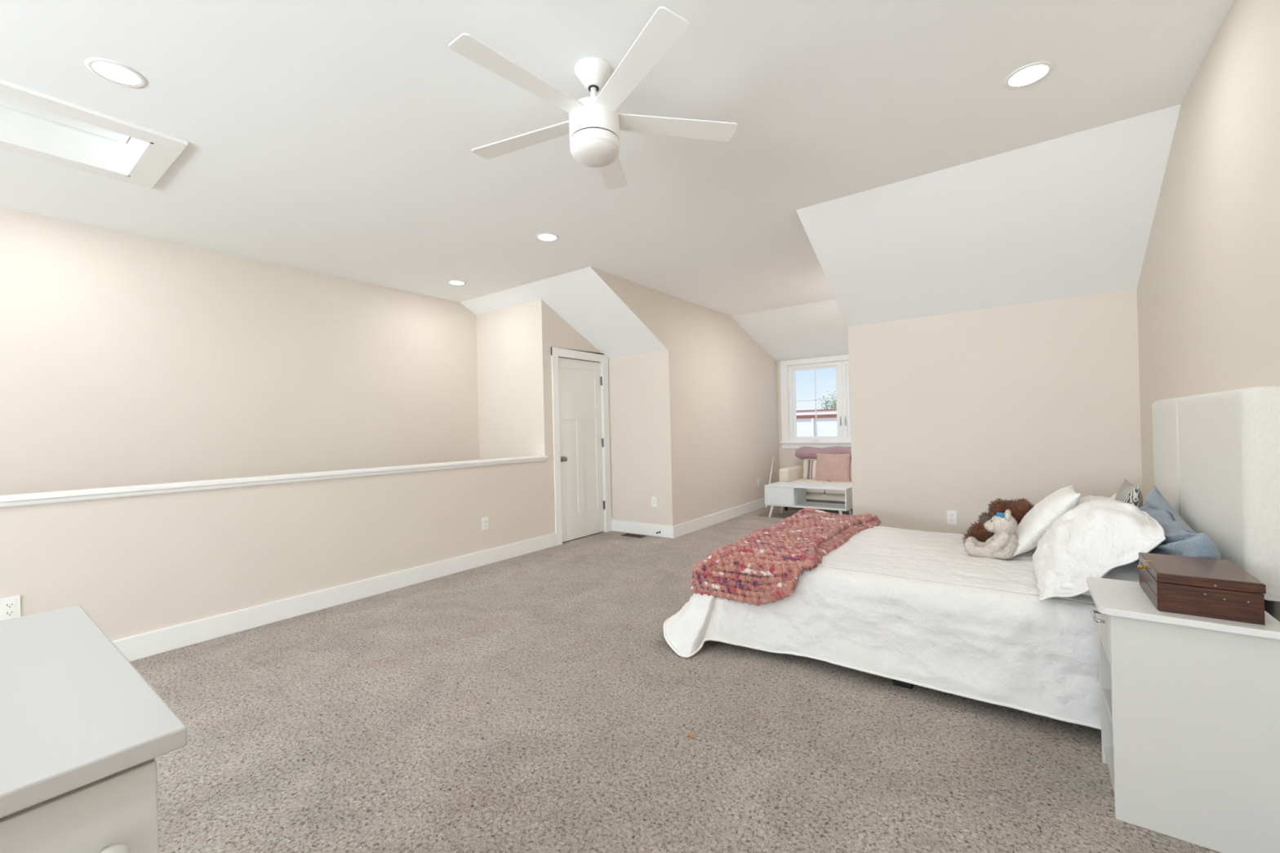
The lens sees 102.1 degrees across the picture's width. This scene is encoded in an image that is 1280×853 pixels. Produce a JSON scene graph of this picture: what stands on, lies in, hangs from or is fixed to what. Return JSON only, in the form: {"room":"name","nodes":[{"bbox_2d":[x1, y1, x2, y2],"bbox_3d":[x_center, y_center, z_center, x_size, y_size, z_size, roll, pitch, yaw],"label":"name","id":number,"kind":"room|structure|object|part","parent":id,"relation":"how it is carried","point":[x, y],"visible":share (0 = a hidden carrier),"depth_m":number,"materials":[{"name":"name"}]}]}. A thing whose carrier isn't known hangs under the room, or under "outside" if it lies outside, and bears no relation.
{"room":"bedroom","nodes":[
{"label":"bedroom","id":0,"kind":"room"},
{"bbox_2d":[0,206,479,495],"bbox_3d":[-4.292,0.682,2.908,0.100,4.122,7.973,-2,0,36],"label":"wall","id":1,"kind":"structure","parent":0,"point":[126,359],"depth_m":4.04,"materials":[{"name":"beige paint"}]},
{"bbox_2d":[0,461,546,640],"bbox_3d":[-3.381,1.553,2.248,0.115,2.330,7.973,-2,0,36],"label":"wall","id":2,"kind":"structure","parent":0,"point":[141,564],"depth_m":3.31,"materials":[{"name":"beige paint"}]},
{"bbox_2d":[0,595,21,620],"bbox_3d":[-3.103,0.899,2.545,0.009,0.115,0.070,-2,0,36],"label":"wall outlet","id":3,"kind":"object","parent":2,"relation":"attached to","point":[10,607],"visible":0.94,"depth_m":2.54,"materials":[{"name":"white plastic"}]},
{"bbox_2d":[4,602,14,608],"bbox_3d":[-3.101,0.879,2.543,0.003,0.025,0.034,-2,0,36],"label":"receptacle","id":4,"kind":"object","parent":3,"relation":"attached to","point":[6,605],"depth_m":2.54,"materials":[{"name":"white plastic"}]},
{"bbox_2d":[4,609,15,616],"bbox_3d":[-3.100,0.918,2.543,0.003,0.025,0.034,-2,0,36],"label":"receptacle","id":5,"kind":"object","parent":3,"relation":"attached to","point":[6,612],"depth_m":2.54,"materials":[{"name":"white plastic"}]},
{"bbox_2d":[0,455,547,507],"bbox_3d":[-3.407,0.378,2.257,0.184,0.051,7.981,-2,0,36],"label":"trim","id":6,"kind":"structure","parent":2,"relation":"on","point":[51,497],"depth_m":3.24,"materials":[{"name":"white paint"}]},
{"bbox_2d":[111,533,556,661],"bbox_3d":[-3.300,1.249,2.260,0.016,0.135,8.094,-2,0,36],"label":"baseboard","id":7,"kind":"structure","parent":2,"relation":"attached to","point":[138,646],"depth_m":3.58,"materials":[{"name":"white paint"}]},
{"bbox_2d":[481,516,488,530],"bbox_3d":[-1.438,0.903,4.802,0.009,0.115,0.070,-2,0,36],"label":"wall outlet","id":8,"kind":"object","parent":2,"relation":"attached to","point":[484,520],"visible":1,"depth_m":4.79,"materials":[{"name":"white plastic"}]},
{"bbox_2d":[475,301,538,459],"bbox_3d":[-1.447,0.680,5.827,1.013,4.014,0.100,-2,0,36],"label":"wall","id":9,"kind":"structure","parent":0,"point":[506,350],"depth_m":5.77,"materials":[{"name":"beige paint"}]},
{"bbox_2d":[459,266,667,358],"bbox_3d":[-0.876,-1.185,5.841,1.998,0.728,1.282,-2,0,36],"label":"ceiling","id":10,"kind":"structure","parent":0,"point":[580,297],"depth_m":5.48,"materials":[{"name":"white paint"}]},
{"bbox_2d":[534,299,604,534],"bbox_3d":[-0.731,-0.037,5.886,0.100,2.614,1.062,-2,0,36],"label":"wall","id":11,"kind":"structure","parent":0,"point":[552,330],"depth_m":5.48,"materials":[{"name":"beige paint"}]},
{"bbox_2d":[551,346,612,546],"bbox_3d":[-0.669,0.194,5.911,0.080,2.150,0.925,-2,0,36],"label":"door frame","id":12,"kind":"structure","parent":11,"relation":"attached to","point":[556,353],"depth_m":5.83,"materials":[{"name":"white paint"}]},
{"bbox_2d":[558,357,604,542],"bbox_3d":[-0.651,0.247,5.896,0.099,2.017,0.738,-2,0,36],"label":"door","id":13,"kind":"structure","parent":12,"relation":"in","point":[580,381],"depth_m":5.89,"materials":[{"name":"white paint"}]},
{"bbox_3d":[-0.825,0.355,5.627,0.064,0.064,0.064,-2,0,36],"label":"knob","id":14,"kind":"part","parent":13,"relation":"part of","materials":[{"name":"silver metal"}]},
{"bbox_2d":[0,0,1233,315],"bbox_3d":[-1.197,-1.507,2.219,5.795,0.100,10.584,-2,0,36],"label":"ceiling","id":15,"kind":"structure","parent":0,"point":[335,138],"depth_m":2.44,"materials":[{"name":"white paint"}]},
{"bbox_2d":[0,79,187,189],"bbox_3d":[-3.043,-1.496,2.180,0.756,0.203,1.586,-2,0,36],"label":"skylight","id":16,"kind":"object","parent":15,"relation":"attached to","point":[34,124],"visible":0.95,"depth_m":2.64,"materials":[{"name":"white glass"}]},
{"bbox_3d":[-3.046,-1.578,2.181,0.504,0.020,1.334,-2,0,36],"label":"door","id":17,"kind":"part","parent":16,"relation":"part of","materials":[{"name":"white paint"}]},
{"bbox_2d":[84,57,147,88],"bbox_3d":[-2.125,-1.433,2.100,0.180,0.004,0.180,-2,0,36],"label":"recessed light","id":18,"kind":"object","parent":15,"relation":"in","point":[113,70],"visible":1,"depth_m":2.10,"materials":[{"name":"white paint"}]},
{"bbox_2d":[447,280,466,285],"bbox_3d":[-1.821,-1.427,5.141,0.180,0.004,0.180,-2,0,36],"label":"recessed light","id":19,"kind":"object","parent":15,"relation":"in","point":[456,282],"visible":1,"depth_m":5.13,"materials":[{"name":"white glass"}]},
{"bbox_2d":[535,232,559,241],"bbox_3d":[-0.716,-1.459,3.993,0.180,0.004,0.180,-2,0,36],"label":"recessed light","id":20,"kind":"object","parent":15,"relation":"in","point":[546,237],"visible":1,"depth_m":3.98,"materials":[{"name":"white"}]},
{"bbox_2d":[448,6,737,189],"bbox_3d":[-0.221,-1.291,2.133,1.190,0.379,1.171,-2,0,36],"label":"ceiling fan","id":21,"kind":"object","parent":15,"relation":"hanging from","point":[594,124],"visible":1,"depth_m":2.06,"materials":[{"name":"white metal"}]},
{"bbox_3d":[-0.427,-1.272,1.889,0.117,0.020,0.527,-2,0,42],"label":"blade","id":22,"kind":"part","parent":21,"relation":"part of","materials":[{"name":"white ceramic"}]},
{"bbox_3d":[-0.510,-1.268,2.293,0.527,0.020,0.117,-1,0,24],"label":"blade","id":23,"kind":"part","parent":21,"relation":"part of","materials":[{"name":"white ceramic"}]},
{"bbox_3d":[-0.186,-1.127,2.148,0.197,0.049,0.197,-2,0,36],"label":"lamp shade","id":24,"kind":"part","parent":21,"relation":"part of","materials":[{"name":"white glass"}]},
{"bbox_3d":[-0.151,-1.276,2.498,0.117,0.020,0.527,-1,0,6],"label":"blade","id":25,"kind":"part","parent":21,"relation":"part of","materials":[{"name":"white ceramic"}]},
{"bbox_3d":[-0.017,-1.282,1.843,0.117,0.020,0.527,-1,0,-30],"label":"blade","id":26,"kind":"part","parent":21,"relation":"part of","materials":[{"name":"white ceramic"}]},
{"bbox_3d":[0.154,-1.284,2.219,0.527,0.020,0.117,-1,0,-12],"label":"blade","id":27,"kind":"part","parent":21,"relation":"part of","materials":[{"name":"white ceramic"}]},
{"bbox_2d":[1003,61,1054,88],"bbox_3d":[1.688,-1.524,2.248,0.180,0.004,0.180,-2,0,36],"label":"recessed light","id":28,"kind":"object","parent":15,"relation":"in","point":[1029,73],"visible":1,"depth_m":2.24,"materials":[{"name":"white"}]},
{"bbox_2d":[608,350,672,525],"bbox_3d":[0.016,0.206,6.061,0.885,2.093,0.100,-2,0,36],"label":"wall","id":29,"kind":"structure","parent":0,"point":[638,384],"depth_m":6.00,"materials":[{"name":"beige paint"}]},
{"bbox_2d":[611,519,672,538],"bbox_3d":[0.006,1.185,6.009,0.886,0.135,0.016,-2,0,36],"label":"baseboard","id":30,"kind":"structure","parent":29,"relation":"attached to","point":[647,529],"depth_m":5.98,"materials":[{"name":"white paint"}]},
{"bbox_2d":[651,496,657,506],"bbox_3d":[0.161,0.860,5.895,0.070,0.115,0.009,-2,0,36],"label":"wall outlet","id":31,"kind":"object","parent":29,"relation":"attached to","point":[654,501],"visible":1,"depth_m":5.89,"materials":[{"name":"white plastic"}]},
{"bbox_2d":[129,505,1221,852],"bbox_3d":[-0.242,1.294,2.569,4.797,0.100,12.220,-2,0,36],"label":"floor","id":32,"kind":"structure","parent":0,"point":[540,701],"depth_m":2.04,"materials":[{"name":"beige carpet"}]},
{"bbox_2d":[0,604,187,852],"bbox_3d":[-1.100,0.805,0.418,0.765,0.900,0.980,-2,0,36],"label":"dresser","id":33,"kind":"object","parent":32,"relation":"on","point":[82,732],"visible":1,"depth_m":0.58,"materials":[{"name":"grey laminate"}]},
{"bbox_3d":[-0.828,0.482,0.218,0.018,0.195,0.928,-2,0,36],"label":"drawer","id":34,"kind":"part","parent":33,"relation":"part of","materials":[{"name":"grey laminate"}]},
{"bbox_3d":[-0.559,0.454,0.544,0.029,0.031,0.031,-2,0,36],"label":"knob","id":35,"kind":"part","parent":33,"relation":"part of","materials":[{"name":"grey laminate"}]},
{"bbox_2d":[621,533,646,537],"bbox_3d":[-0.073,1.251,5.929,0.280,0.006,0.120,-2,0,36],"label":"floor vent","id":36,"kind":"object","parent":32,"relation":"in","point":[626,534],"visible":1,"depth_m":5.92,"materials":[{"name":"brown"}]},
{"bbox_2d":[623,533,644,537],"bbox_3d":[-0.073,1.252,5.929,0.250,0.004,0.094,-2,0,36],"label":"grille","id":37,"kind":"object","parent":36,"relation":"attached to","point":[624,535],"depth_m":5.92,"materials":[{"name":"brown"}]},
{"bbox_2d":[764,457,773,507],"bbox_3d":[1.976,0.852,7.870,0.032,0.736,0.421,-2,0,32],"label":"pole","id":38,"kind":"object","parent":32,"relation":"on","point":[770,478],"visible":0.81,"depth_m":7.91,"materials":[{"name":"white metal"}]},
{"bbox_2d":[764,481,852,517],"bbox_3d":[2.232,0.989,6.798,1.051,0.433,0.470,-2,0,36],"label":"coffee table","id":39,"kind":"object","parent":32,"relation":"on","point":[783,495],"visible":0.8,"depth_m":6.76,"materials":[{"name":"white paint"}]},
{"bbox_3d":[1.756,1.132,6.909,0.076,0.171,0.039,-1,0,6],"label":"leg","id":40,"kind":"part","parent":39,"relation":"part of","materials":[{"name":"white paint"}]},
{"bbox_3d":[1.840,0.916,6.804,0.383,0.232,0.016,-2,0,36],"label":"drawer","id":41,"kind":"part","parent":39,"relation":"part of","materials":[{"name":"white paint"}]},
{"bbox_2d":[764,501,852,511],"bbox_3d":[2.233,1.032,6.798,1.051,0.016,0.462,-2,0,36],"label":"shelf","id":42,"kind":"object","parent":39,"relation":"attached to","point":[829,506],"depth_m":6.71,"materials":[{"name":"white paint"}]},
{"bbox_3d":[2.647,0.895,6.491,0.016,0.236,0.466,-2,0,36],"label":"panel","id":43,"kind":"part","parent":39,"relation":"part of","materials":[{"name":"white paint"}]},
{"bbox_2d":[778,457,852,511],"bbox_3d":[2.735,0.788,7.369,1.280,0.810,0.770,-2,0,36],"label":"loveseat","id":44,"kind":"object","parent":32,"relation":"on","point":[797,473],"visible":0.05,"depth_m":7.25,"materials":[{"name":"beige fabric"}]},
{"bbox_3d":[2.275,0.818,7.696,0.150,0.435,0.750,-2,0,36],"label":"armrest","id":45,"kind":"part","parent":44,"relation":"part of","materials":[{"name":"beige fabric"}]},
{"bbox_2d":[790,478,829,493],"bbox_3d":[2.483,0.852,7.437,0.482,0.155,0.560,-2,0,36],"label":"seat cushion","id":46,"kind":"object","parent":44,"relation":"on","point":[792,480],"depth_m":7.21,"materials":[{"name":"beige fabric"}]},
{"bbox_2d":[802,458,817,478],"bbox_3d":[2.691,0.590,7.729,0.482,0.410,0.191,-2,0,36],"label":"cushion","id":47,"kind":"object","parent":44,"relation":"on","point":[805,467],"depth_m":7.79,"materials":[{"name":"multicoloured fabric"}]},
{"bbox_2d":[806,459,817,479],"bbox_3d":[2.645,0.636,7.538,0.424,0.289,0.146,-2,0,39],"label":"sofa pillow","id":48,"kind":"object","parent":44,"relation":"on","point":[812,464],"visible":0.39,"depth_m":7.58,"materials":[{"name":"fabric"}]},
{"bbox_2d":[795,445,851,459],"bbox_3d":[2.869,0.391,7.582,1.189,0.223,0.292,-2,0,36],"label":"blanket","id":49,"kind":"object","parent":44,"relation":"on","point":[805,452],"visible":0.46,"depth_m":7.67,"materials":[{"name":"pink fabric"}]},
{"bbox_3d":[2.751,0.968,7.384,1.240,0.090,0.730,-2,0,36],"label":"seat","id":50,"kind":"part","parent":44,"relation":"part of","materials":[{"name":"beige fabric"}]},
{"bbox_2d":[815,453,850,481],"bbox_3d":[2.728,0.588,7.316,0.476,0.411,0.166,-2,0,41],"label":"sofa pillow","id":51,"kind":"object","parent":44,"relation":"on","point":[830,467],"visible":0.98,"depth_m":7.26,"materials":[{"name":"fabric"}]},
{"bbox_2d":[824,480,852,495],"bbox_3d":[2.877,0.841,7.146,0.482,0.155,0.560,-2,0,36],"label":"seat cushion","id":52,"kind":"object","parent":44,"relation":"on","point":[827,492],"depth_m":7.01,"materials":[{"name":"beige fabric"}]},
{"bbox_2d":[848,461,851,480],"bbox_3d":[3.041,0.625,7.233,0.343,0.289,0.139,-2,0,34],"label":"sofa pillow","id":53,"kind":"object","parent":44,"relation":"on","point":[850,467],"visible":0.1,"depth_m":7.24,"materials":[{"name":"pink fabric"}]},
{"bbox_2d":[893,386,1279,689],"bbox_3d":[1.611,0.544,2.830,2.090,1.312,1.505,-2,0,36],"label":"bed","id":54,"kind":"object","parent":32,"relation":"on","point":[1216,455],"visible":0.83,"depth_m":1.78,"materials":[{"name":"beige"}]},
{"bbox_2d":[662,525,1101,729],"bbox_3d":[1.433,0.949,2.933,2.225,0.518,1.836,-2,0,36],"label":"quilt","id":55,"kind":"object","parent":54,"relation":"on","point":[912,606],"visible":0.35,"depth_m":2.36,"materials":[{"name":"white fabric"}]},
{"bbox_2d":[690,507,880,605],"bbox_3d":[1.039,0.791,3.373,0.726,0.300,1.598,-2,0,36],"label":"knit throw","id":56,"kind":"object","parent":55,"relation":"on","point":[780,552],"visible":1,"depth_m":2.88,"materials":[{"name":"pink fabric"}]},
{"bbox_2d":[964,508,1018,559],"bbox_3d":[1.873,0.569,2.755,0.250,0.260,0.212,-2,0,36],"label":"teddy bear","id":57,"kind":"object","parent":55,"relation":"on","point":[1003,544],"visible":0.99,"depth_m":2.68},
{"bbox_2d":[962,497,1035,543],"bbox_3d":[2.083,0.564,2.989,0.383,0.314,0.339,-2,0,36],"label":"teddy bear","id":58,"kind":"object","parent":55,"relation":"on","point":[1019,508],"visible":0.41,"depth_m":2.94},
{"bbox_2d":[1012,484,1080,556],"bbox_3d":[2.158,0.497,2.764,0.285,0.343,0.440,-2,0,36],"label":"throw pillow","id":59,"kind":"object","parent":55,"relation":"on","point":[1035,523],"visible":0.71,"depth_m":2.64,"materials":[{"name":"white fabric"}]},
{"bbox_2d":[1078,493,1116,505],"bbox_3d":[2.363,0.525,2.769,0.396,0.301,0.709,-2,0,36],"label":"sham pillow","id":60,"kind":"object","parent":55,"relation":"on","point":[1088,498],"visible":0.04,"depth_m":2.77,"materials":[{"name":"white fabric"}]},
{"bbox_2d":[1032,498,1165,601],"bbox_3d":[1.933,0.497,2.222,0.399,0.373,0.719,-2,0,36],"label":"sham pillow","id":61,"kind":"object","parent":55,"relation":"on","point":[1094,538],"visible":0.97,"depth_m":2.03,"materials":[{"name":"white fabric"}]},
{"bbox_2d":[1060,560,1139,595],"bbox_3d":[2.026,0.621,2.167,0.440,0.158,0.660,-2,0,36],"label":"bed pillow","id":62,"kind":"object","parent":55,"relation":"on","point":[1129,572],"visible":0.06,"depth_m":2.01,"materials":[{"name":"white fabric"}]},
{"bbox_2d":[1138,486,1222,559],"bbox_3d":[2.119,0.457,2.071,0.196,0.347,0.920,-2,0,34],"label":"throw pillow","id":63,"kind":"object","parent":62,"relation":"on","point":[1181,540],"visible":0.41,"depth_m":1.92,"materials":[{"name":"blue fabric"}]},
{"bbox_3d":[1.230,1.148,2.417,0.080,0.120,0.055,-2,0,36],"label":"leg","id":64,"kind":"part","parent":54,"relation":"part of","materials":[{"name":"black metal"}]},
{"bbox_3d":[2.392,0.203,2.209,0.081,0.672,1.440,-2,0,36],"label":"headboard","id":65,"kind":"part","parent":54,"relation":"part of","materials":[{"name":"fabric"}]},
{"bbox_3d":[2.066,0.840,1.737,0.045,0.690,0.080,-2,0,36],"label":"headboard post","id":66,"kind":"part","parent":54,"relation":"part of","materials":[{"name":"black metal"}]},
{"bbox_2d":[1086,577,1279,852],"bbox_3d":[1.669,0.868,1.609,0.386,0.652,0.388,-2,0,36],"label":"nightstand","id":67,"kind":"object","parent":32,"relation":"on","point":[1190,704],"visible":0.85,"depth_m":1.48,"materials":[{"name":"white laminate"}]},
{"bbox_3d":[1.525,0.633,1.724,0.029,0.010,0.110,-2,0,36],"label":"handle","id":68,"kind":"part","parent":67,"relation":"part of","materials":[{"name":"silver metal"}]},
{"bbox_3d":[1.661,0.649,1.623,0.312,0.166,0.295,-2,0,36],"label":"drawer","id":69,"kind":"part","parent":67,"relation":"part of","materials":[{"name":"white laminate"}]},
{"bbox_3d":[1.774,0.876,1.740,0.340,0.632,0.016,-2,0,36],"label":"panel","id":70,"kind":"part","parent":67,"relation":"part of","materials":[{"name":"white laminate"}]},
{"bbox_2d":[1102,688,1112,724],"bbox_3d":[1.680,0.934,1.613,0.326,0.016,0.301,-2,0,36],"label":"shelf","id":71,"kind":"object","parent":67,"relation":"attached to","point":[1107,695],"depth_m":1.76,"materials":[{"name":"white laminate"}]},
{"bbox_2d":[1104,746,1114,789],"bbox_3d":[1.685,1.139,1.613,0.326,0.016,0.301,-2,0,36],"label":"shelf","id":72,"kind":"object","parent":67,"relation":"attached to","point":[1108,753],"depth_m":1.76,"materials":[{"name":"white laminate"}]},
{"bbox_2d":[1137,552,1266,625],"bbox_3d":[1.693,0.484,1.589,0.232,0.114,0.304,-2,0,36],"label":"jewelry box","id":73,"kind":"object","parent":67,"relation":"on","point":[1209,588],"visible":1,"depth_m":1.49,"materials":[{"name":"brown wood"}]},
{"bbox_3d":[1.617,0.480,1.646,0.004,0.041,0.294,-2,0,36],"label":"panel","id":74,"kind":"part","parent":73,"relation":"part of","materials":[{"name":"brown wood"}]},
{"bbox_3d":[1.618,0.522,1.645,0.004,0.037,0.294,-2,0,36],"label":"drawer","id":75,"kind":"part","parent":73,"relation":"part of","materials":[{"name":"brown wood"}]},
{"bbox_3d":[1.700,0.442,1.584,0.212,0.026,0.302,-2,0,36],"label":"lid","id":76,"kind":"part","parent":73,"relation":"part of","materials":[{"name":"brown wood"}]},
{"bbox_2d":[591,266,779,526],"bbox_3d":[0.865,-0.127,6.551,0.090,2.722,4.465,-2,0,36],"label":"wall","id":77,"kind":"structure","parent":0,"point":[723,388],"depth_m":6.53,"materials":[{"name":"beige paint"}]},
{"bbox_2d":[671,497,769,538],"bbox_3d":[1.314,1.158,7.023,0.016,0.135,3.201,-2,0,36],"label":"baseboard","id":78,"kind":"structure","parent":77,"relation":"attached to","point":[682,529],"depth_m":6.52,"materials":[{"name":"white paint"}]},
{"bbox_2d":[729,298,848,360],"bbox_3d":[2.483,-1.345,7.100,1.915,0.558,1.636,-2,0,36],"label":"ceiling","id":79,"kind":"structure","parent":0,"point":[816,329],"depth_m":7.15,"materials":[{"name":"white paint"}]},
{"bbox_2d":[777,354,850,469],"bbox_3d":[3.029,0.056,7.788,1.915,2.263,0.190,-2,0,36],"label":"wall","id":80,"kind":"structure","parent":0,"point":[788,458],"depth_m":8.22,"materials":[{"name":"beige paint"}]},
{"bbox_2d":[788,361,844,441],"bbox_3d":[2.730,-0.366,8.016,0.820,1.204,0.130,-2,0,36],"label":"window","id":81,"kind":"structure","parent":80,"relation":"attached to","point":[793,369],"depth_m":8.02,"materials":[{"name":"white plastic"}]},
{"bbox_2d":[806,499,844,504],"bbox_3d":[3.023,1.120,7.741,1.915,0.135,0.016,-2,0,36],"label":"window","id":82,"kind":"structure","parent":80,"relation":"attached to","point":[807,500],"depth_m":7.88,"materials":[{"name":"grey glass"}]},
{"bbox_2d":[842,360,850,441],"bbox_3d":[3.378,-0.383,7.534,0.796,1.204,0.125,-2,0,36],"label":"window","id":83,"kind":"structure","parent":80,"relation":"attached to","point":[846,387],"depth_m":7.74,"materials":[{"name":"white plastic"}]},
{"bbox_3d":[3.395,-0.384,7.556,0.706,1.114,0.040,-2,0,36],"label":"sash","id":84,"kind":"part","parent":83,"relation":"part of","materials":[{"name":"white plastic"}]},
{"bbox_2d":[795,210,853,511],"bbox_3d":[2.478,-0.171,5.361,0.090,2.722,4.465,-2,0,36],"label":"wall","id":85,"kind":"structure","parent":0,"point":[796,211],"depth_m":4.62,"materials":[{"name":"beige paint"}]},
{"bbox_2d":[795,104,1181,326],"bbox_3d":[2.227,-1.269,3.552,1.878,0.728,1.282,-2,0,36],"label":"ceiling","id":86,"kind":"structure","parent":0,"point":[1071,215],"depth_m":3.37,"materials":[{"name":"white paint"}]},
{"bbox_2d":[848,288,1142,533],"bbox_3d":[2.671,0.134,4.102,1.878,2.093,0.100,-2,0,36],"label":"wall","id":87,"kind":"structure","parent":0,"point":[962,412],"depth_m":4.00,"materials":[{"name":"beige paint"}]},
{"bbox_2d":[946,510,956,524],"bbox_3d":[2.509,0.733,4.162,0.070,0.115,0.009,-2,0,36],"label":"wall outlet","id":88,"kind":"object","parent":87,"relation":"attached to","point":[951,514],"visible":1,"depth_m":4.16,"materials":[{"name":"white plastic"}]},
{"bbox_2d":[1137,0,1279,622],"bbox_3d":[0.749,-0.153,-0.160,0.100,2.722,9.035,-2,0,36],"label":"wall","id":89,"kind":"structure","parent":0,"point":[1208,287],"depth_m":2.05,"materials":[{"name":"beige paint"}]},
{"label":"outside","id":90,"kind":"structure","parent":0,"visible":0},
{"bbox_2d":[796,408,837,436],"bbox_3d":[8.764,3.139,22.717,13.600,7.950,7.500,-2,0,36],"label":"house","id":91,"kind":"structure","parent":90,"point":[826,418],"depth_m":19.79,"materials":[{"name":"white brick"}]},
{"bbox_3d":[2.447,0.616,2.739,0.420,0.156,0.620,-2,0,36],"label":"bed pillow","id":92,"kind":"object","parent":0,"visible":0},
{"bbox_2d":[1115,479,1142,507],"bbox_3d":[2.681,0.465,2.851,0.112,0.317,0.402,-2,0,34],"label":"throw pillow","id":93,"kind":"object","parent":92,"relation":"on","point":[1126,492],"visible":0.42,"depth_m":2.73,"materials":[{"name":"grey fabric"}]},
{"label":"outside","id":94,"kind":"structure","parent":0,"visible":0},
{"bbox_2d":[808,391,836,409],"bbox_3d":[11.906,2.281,32.215,2.111,9.598,2.075,-2,0,36],"label":"tree","id":95,"kind":"object","parent":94,"point":[833,406],"visible":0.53,"depth_m":32.11,"materials":[{"name":"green plant"}]}
]}

